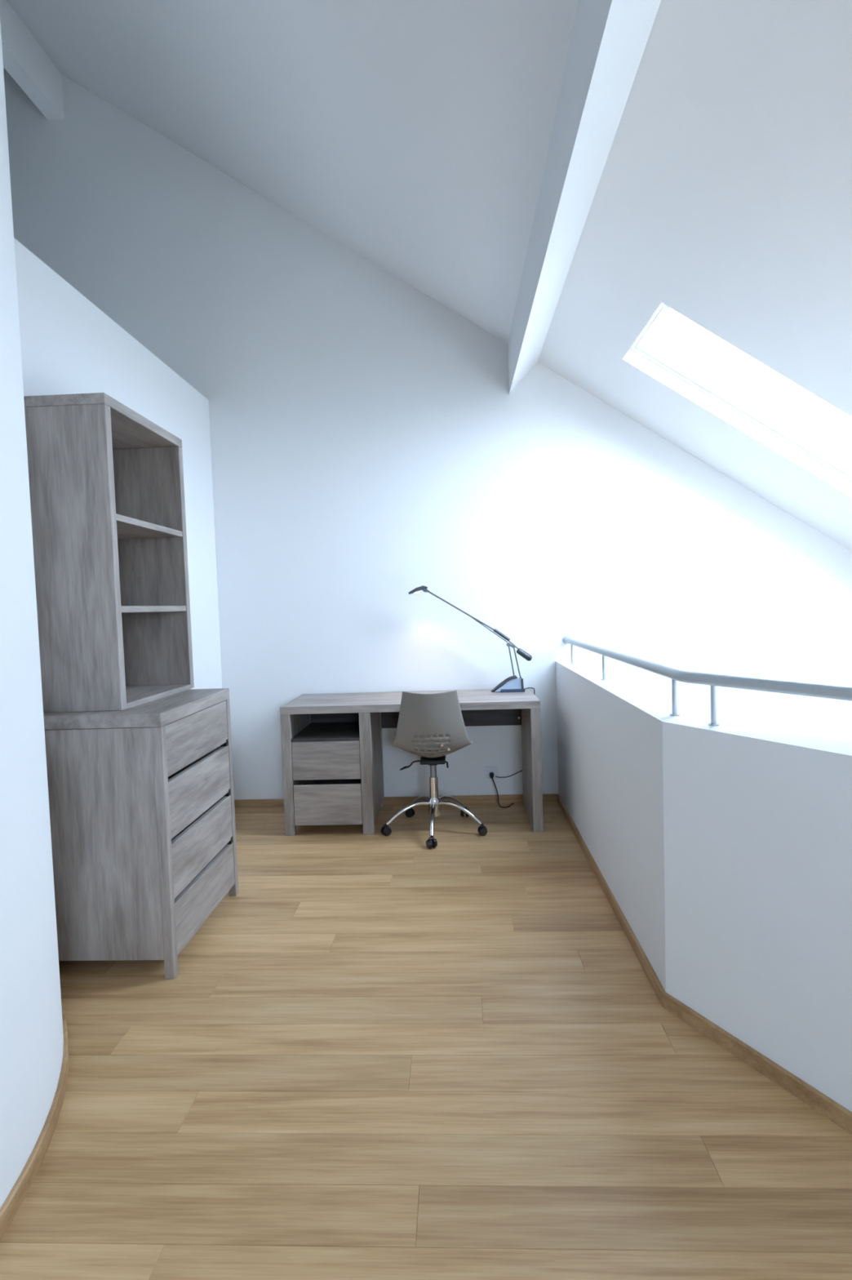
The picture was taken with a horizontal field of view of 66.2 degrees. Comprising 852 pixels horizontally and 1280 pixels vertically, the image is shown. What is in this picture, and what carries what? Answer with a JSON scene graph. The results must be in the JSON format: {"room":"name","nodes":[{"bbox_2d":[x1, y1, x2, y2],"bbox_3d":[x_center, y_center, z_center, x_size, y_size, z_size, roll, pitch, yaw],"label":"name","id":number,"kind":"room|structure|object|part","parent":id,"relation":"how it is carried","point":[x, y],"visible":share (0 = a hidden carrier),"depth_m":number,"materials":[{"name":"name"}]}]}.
{"room":"home office","nodes":[
{"label":"home office","id":0,"kind":"room"},
{"bbox_2d":[0,16,63,1208],"bbox_3d":[-2.426,-1.544,1.185,2.800,5.812,2.800,-2,3,3],"label":"wall","id":1,"kind":"structure","parent":0,"point":[32,1032],"depth_m":1.65,"materials":[{"name":"white paint"}]},
{"bbox_2d":[0,0,64,119],"bbox_3d":[-2.617,-3.461,0.891,0.115,0.372,6.920,-2,3,3],"label":"beam","id":2,"kind":"structure","parent":1,"relation":"attached to","point":[25,60],"depth_m":4.03,"materials":[{"name":"white paint"}]},
{"bbox_2d":[0,1007,69,1240],"bbox_3d":[-1.282,1.302,1.274,0.712,0.050,2.420,-2,3,3],"label":"baseboard","id":3,"kind":"structure","parent":1,"relation":"attached to","point":[20,1190],"depth_m":1.61,"materials":[{"name":"brown wood"}]},
{"bbox_2d":[13,237,222,688],"bbox_3d":[-1.525,-0.170,3.424,0.120,2.782,2.119,-2,3,3],"label":"wall","id":4,"kind":"structure","parent":0,"point":[69,345],"depth_m":3.33,"materials":[{"name":"white paint"}]},
{"bbox_2d":[0,801,851,1279],"bbox_3d":[-0.985,1.478,1.083,5.650,0.300,6.920,-2,3,3],"label":"floor","id":5,"kind":"structure","parent":0,"point":[393,1056],"depth_m":1.78,"materials":[{"name":"brown wood"}]},
{"bbox_2d":[43,688,239,978],"bbox_3d":[-1.192,0.750,2.773,0.520,0.992,0.727,-2,3,3],"label":"dresser","id":6,"kind":"object","parent":5,"relation":"on","point":[141,797],"visible":0.84,"depth_m":2.42,"materials":[{"name":"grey wood"}]},
{"bbox_3d":[-1.207,0.760,2.425,0.447,0.872,0.018,-2,3,3],"label":"panel","id":7,"kind":"part","parent":6,"relation":"part of","materials":[{"name":"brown wood"}]},
{"bbox_2d":[23,392,194,712],"bbox_3d":[-1.318,-0.337,2.795,0.330,1.183,0.691,-2,3,3],"label":"bookcase","id":8,"kind":"object","parent":6,"relation":"on","point":[107,485],"visible":0.92,"depth_m":2.47,"materials":[{"name":"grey wood"}]},
{"bbox_3d":[-1.331,-0.299,2.471,0.330,1.142,0.040,-2,3,3],"label":"panel","id":9,"kind":"part","parent":8,"relation":"part of","materials":[{"name":"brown wood"}]},
{"bbox_3d":[-1.318,-0.478,2.787,0.315,0.026,0.610,-2,3,3],"label":"shelf","id":10,"kind":"part","parent":8,"relation":"part of","materials":[{"name":"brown wood"}]},
{"bbox_3d":[-1.303,-0.334,3.120,0.330,1.142,0.040,-2,3,3],"label":"panel","id":11,"kind":"part","parent":8,"relation":"part of","materials":[{"name":"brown wood"}]},
{"bbox_3d":[-1.307,-0.129,2.805,0.315,0.026,0.610,-2,3,3],"label":"shelf","id":12,"kind":"part","parent":8,"relation":"part of","materials":[{"name":"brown wood"}]},
{"bbox_3d":[-1.300,0.243,2.824,0.330,0.022,0.610,-2,3,3],"label":"panel","id":13,"kind":"part","parent":8,"relation":"part of","materials":[{"name":"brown wood"}]},
{"bbox_3d":[-0.965,0.786,2.419,0.036,0.941,0.036,-2,3,3],"label":"leg","id":14,"kind":"part","parent":6,"relation":"part of","materials":[{"name":"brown wood"}]},
{"bbox_3d":[-0.957,0.397,2.745,0.021,0.192,0.651,-2,3,3],"label":"drawer","id":15,"kind":"part","parent":6,"relation":"part of","materials":[{"name":"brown wood"}]},
{"bbox_3d":[-0.950,0.621,2.756,0.021,0.216,0.651,-2,3,3],"label":"drawer","id":16,"kind":"part","parent":6,"relation":"part of","materials":[{"name":"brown wood"}]},
{"bbox_3d":[-0.943,0.852,2.768,0.021,0.208,0.651,-2,3,3],"label":"drawer","id":17,"kind":"part","parent":6,"relation":"part of","materials":[{"name":"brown wood"}]},
{"bbox_3d":[-0.936,1.076,2.780,0.021,0.200,0.651,-2,3,3],"label":"drawer","id":18,"kind":"part","parent":6,"relation":"part of","materials":[{"name":"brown wood"}]},
{"bbox_3d":[-1.177,0.723,3.121,0.447,0.872,0.018,-2,3,3],"label":"panel","id":19,"kind":"part","parent":6,"relation":"part of","materials":[{"name":"grey wood"}]},
{"bbox_3d":[-0.935,0.750,3.109,0.036,0.941,0.036,-2,3,3],"label":"leg","id":20,"kind":"part","parent":6,"relation":"part of","materials":[{"name":"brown wood"}]},
{"bbox_2d":[280,688,543,835],"bbox_3d":[-0.076,0.750,4.159,1.539,0.778,0.577,-2,3,3],"label":"desk","id":21,"kind":"object","parent":5,"relation":"on","point":[332,746],"visible":0.98,"depth_m":3.91,"materials":[{"name":"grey wood"}]},
{"bbox_3d":[-0.827,0.809,3.928,0.058,0.732,0.045,-2,3,3],"label":"leg","id":22,"kind":"part","parent":21,"relation":"part of","materials":[{"name":"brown wood"}]},
{"bbox_3d":[-0.816,0.770,4.192,0.050,0.682,0.486,-2,3,3],"label":"panel","id":23,"kind":"part","parent":21,"relation":"part of","materials":[{"name":"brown wood"}]},
{"bbox_2d":[291,721,359,742],"bbox_3d":[-0.587,0.580,4.164,0.411,0.018,0.553,-2,3,3],"label":"niche shelf","id":24,"kind":"object","parent":21,"relation":"attached to","point":[311,731],"depth_m":4.07,"materials":[{"name":"grey wood"}]},
{"bbox_3d":[-0.595,0.718,3.903,0.408,0.229,0.019,-2,3,3],"label":"drawer","id":25,"kind":"part","parent":21,"relation":"part of","materials":[{"name":"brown wood"}]},
{"bbox_3d":[-0.586,0.986,3.917,0.408,0.245,0.019,-2,3,3],"label":"drawer","id":26,"kind":"part","parent":21,"relation":"part of","materials":[{"name":"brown wood"}]},
{"bbox_3d":[-0.353,0.795,3.907,0.067,0.732,0.045,-2,3,3],"label":"leg","id":27,"kind":"part","parent":21,"relation":"part of","materials":[{"name":"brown wood"}]},
{"bbox_3d":[-0.342,0.756,4.171,0.059,0.682,0.486,-2,3,3],"label":"panel","id":28,"kind":"part","parent":21,"relation":"part of","materials":[{"name":"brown wood"}]},
{"bbox_3d":[-0.330,0.767,4.437,0.067,0.732,0.045,-2,3,3],"label":"leg","id":29,"kind":"part","parent":21,"relation":"part of","materials":[{"name":"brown wood"}]},
{"bbox_3d":[0.167,0.485,4.408,0.943,0.197,0.018,-2,3,3],"label":"modesty panel","id":30,"kind":"part","parent":21,"relation":"part of","materials":[{"name":"grey metal"}]},
{"bbox_2d":[408,585,534,777],"bbox_3d":[0.314,0.290,4.322,0.811,1.311,0.203,-2,3,3],"label":"desk lamp","id":31,"kind":"object","parent":21,"relation":"on","point":[513,683],"depth_m":4.23,"materials":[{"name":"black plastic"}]},
{"bbox_3d":[0.266,-0.168,4.239,0.520,0.331,0.011,-2,3,3],"label":"arm","id":32,"kind":"part","parent":31,"relation":"part of","materials":[{"name":"grey metal"}]},
{"bbox_3d":[0.401,-0.074,4.239,0.254,0.191,0.007,-2,3,3],"label":"guide rod","id":33,"kind":"part","parent":31,"relation":"part of","materials":[{"name":"grey metal"}]},
{"bbox_3d":[0.526,0.286,4.253,0.209,0.103,0.083,-2,3,3],"label":"frame","id":34,"kind":"part","parent":31,"relation":"part of","materials":[{"name":"grey metal"}]},
{"bbox_3d":[0.555,0.142,4.244,0.040,0.208,0.009,-2,3,3],"label":"upright rod","id":35,"kind":"part","parent":31,"relation":"part of","materials":[{"name":"grey metal"}]},
{"bbox_3d":[0.561,0.325,4.253,0.155,0.020,0.080,-2,3,3],"label":"plate","id":36,"kind":"part","parent":31,"relation":"part of","materials":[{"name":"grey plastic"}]},
{"bbox_3d":[0.595,0.623,4.369,0.273,0.625,0.119,-2,3,3],"label":"lamp cord","id":37,"kind":"part","parent":31,"relation":"part of","materials":[{"name":"black plastic"}]},
{"bbox_3d":[0.591,0.144,4.242,0.050,0.215,0.009,-2,3,3],"label":"upright rod","id":38,"kind":"part","parent":31,"relation":"part of","materials":[{"name":"grey metal"}]},
{"bbox_3d":[0.664,0.752,4.127,0.058,0.732,0.577,-2,3,3],"label":"panel","id":39,"kind":"part","parent":21,"relation":"part of","materials":[{"name":"grey wood"}]},
{"bbox_2d":[380,689,487,848],"bbox_3d":[0.035,0.713,3.906,0.631,0.872,0.610,-2,3,3],"label":"office chair","id":40,"kind":"object","parent":5,"relation":"on","point":[437,714],"visible":1,"depth_m":3.72,"materials":[{"name":"beige plastic"}]},
{"bbox_3d":[-0.109,1.031,3.911,0.265,0.126,0.034,-2,3,-12],"label":"leg","id":41,"kind":"part","parent":40,"relation":"part of","materials":[{"name":"silver metal"}]},
{"bbox_3d":[-0.092,0.746,3.900,0.133,0.051,0.022,-3,3,-18],"label":"lever","id":42,"kind":"part","parent":40,"relation":"part of","materials":[{"name":"black plastic"}]},
{"bbox_3d":[-0.032,1.020,4.088,0.034,0.126,0.265,-4,3,-30],"label":"leg","id":43,"kind":"part","parent":40,"relation":"part of","materials":[{"name":"silver metal"}]},
{"bbox_3d":[0.042,1.033,3.782,0.037,0.126,0.265,-2,3,3],"label":"leg","id":44,"kind":"part","parent":40,"relation":"part of","materials":[{"name":"silver metal"}]},
{"bbox_3d":[0.161,1.015,4.069,0.034,0.126,0.265,1,4,42],"label":"leg","id":45,"kind":"part","parent":40,"relation":"part of","materials":[{"name":"silver metal"}]},
{"bbox_3d":[0.205,1.023,3.886,0.265,0.126,0.034,-1,3,21],"label":"leg","id":46,"kind":"part","parent":40,"relation":"part of","materials":[{"name":"silver metal"}]},
{"bbox_2d":[488,772,514,808],"bbox_3d":[0.495,1.005,4.383,0.167,0.212,0.100,-1,3,22],"label":"cord","id":47,"kind":"object","parent":5,"relation":"on","point":[491,774],"visible":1,"depth_m":4.40,"materials":[{"name":"black plastic"}]},
{"bbox_2d":[3,66,851,799],"bbox_3d":[-0.014,-0.462,4.507,7.400,8.558,0.200,-2,3,3],"label":"wall","id":48,"kind":"structure","parent":0,"point":[371,445],"depth_m":4.37,"materials":[{"name":"white paint"}]},
{"bbox_2d":[234,793,557,807],"bbox_3d":[-0.238,1.103,4.493,2.258,0.050,0.012,-2,3,3],"label":"baseboard","id":49,"kind":"structure","parent":48,"relation":"attached to","point":[546,797],"depth_m":4.47,"materials":[{"name":"brown wood"}]},
{"bbox_2d":[485,766,497,778],"bbox_3d":[0.446,0.903,4.452,0.084,0.084,0.014,-2,3,3],"label":"power outlet","id":50,"kind":"object","parent":48,"relation":"attached to","point":[488,769],"visible":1,"depth_m":4.45,"materials":[{"name":"white plastic"}]},
{"bbox_2d":[507,0,661,394],"bbox_3d":[0.490,-1.609,0.856,0.190,0.337,6.920,-2,3,3],"label":"beam","id":51,"kind":"structure","parent":48,"relation":"attached to","point":[609,38],"depth_m":2.16,"materials":[{"name":"white paint"}]},
{"bbox_2d":[6,0,851,551],"bbox_3d":[-0.183,-2.207,0.853,7.887,5.213,7.320,-2,3,3],"label":"ceiling","id":52,"kind":"structure","parent":0,"point":[415,135],"depth_m":2.73,"materials":[{"name":"white paint"}]},
{"bbox_2d":[630,302,851,481],"bbox_3d":[1.972,-1.123,3.274,1.686,1.136,0.678,-2,3,3],"label":"frame","id":53,"kind":"structure","parent":52,"relation":"attached to","point":[642,345],"depth_m":3.57,"materials":[{"name":"white paint"}]},
{"bbox_3d":[1.150,-1.575,3.285,0.012,0.024,0.136,31,4,1],"label":"handle","id":54,"kind":"part","parent":53,"relation":"part of","materials":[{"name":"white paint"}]},
{"bbox_2d":[555,660,851,1111],"bbox_3d":[1.348,0.783,0.960,0.752,0.953,6.996,-2,3,-9],"label":"wall","id":55,"kind":"structure","parent":0,"point":[725,849],"depth_m":1.93,"materials":[{"name":"white paint"}]},
{"bbox_2d":[556,793,851,1134],"bbox_3d":[1.277,1.236,0.986,0.609,0.050,6.969,-2,3,-9],"label":"baseboard","id":56,"kind":"structure","parent":55,"relation":"attached to","point":[836,1113],"depth_m":1.96,"materials":[{"name":"brown wood"}]},
{"bbox_2d":[562,635,851,725],"bbox_3d":[1.331,0.222,0.942,0.634,0.170,6.956,-2,3,-9],"label":"handrail","id":57,"kind":"object","parent":55,"relation":"on","point":[844,692],"visible":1,"depth_m":2.02,"materials":[{"name":"grey metal"}]},
{"bbox_3d":[0.934,0.089,4.174,0.032,0.127,0.032,-2,3,3],"label":"post","id":58,"kind":"part","parent":57,"relation":"part of","materials":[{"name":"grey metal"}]},
{"bbox_3d":[0.891,0.137,3.277,0.032,0.127,0.032,-2,3,3],"label":"post","id":59,"kind":"part","parent":57,"relation":"part of","materials":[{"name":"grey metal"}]},
{"bbox_3d":[0.843,0.193,2.219,0.032,0.127,0.032,-2,3,3],"label":"post","id":60,"kind":"part","parent":57,"relation":"part of","materials":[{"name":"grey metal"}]},
{"bbox_3d":[0.893,0.201,2.031,0.032,0.127,0.032,-2,3,3],"label":"post","id":61,"kind":"part","parent":57,"relation":"part of","materials":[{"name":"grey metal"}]}
]}

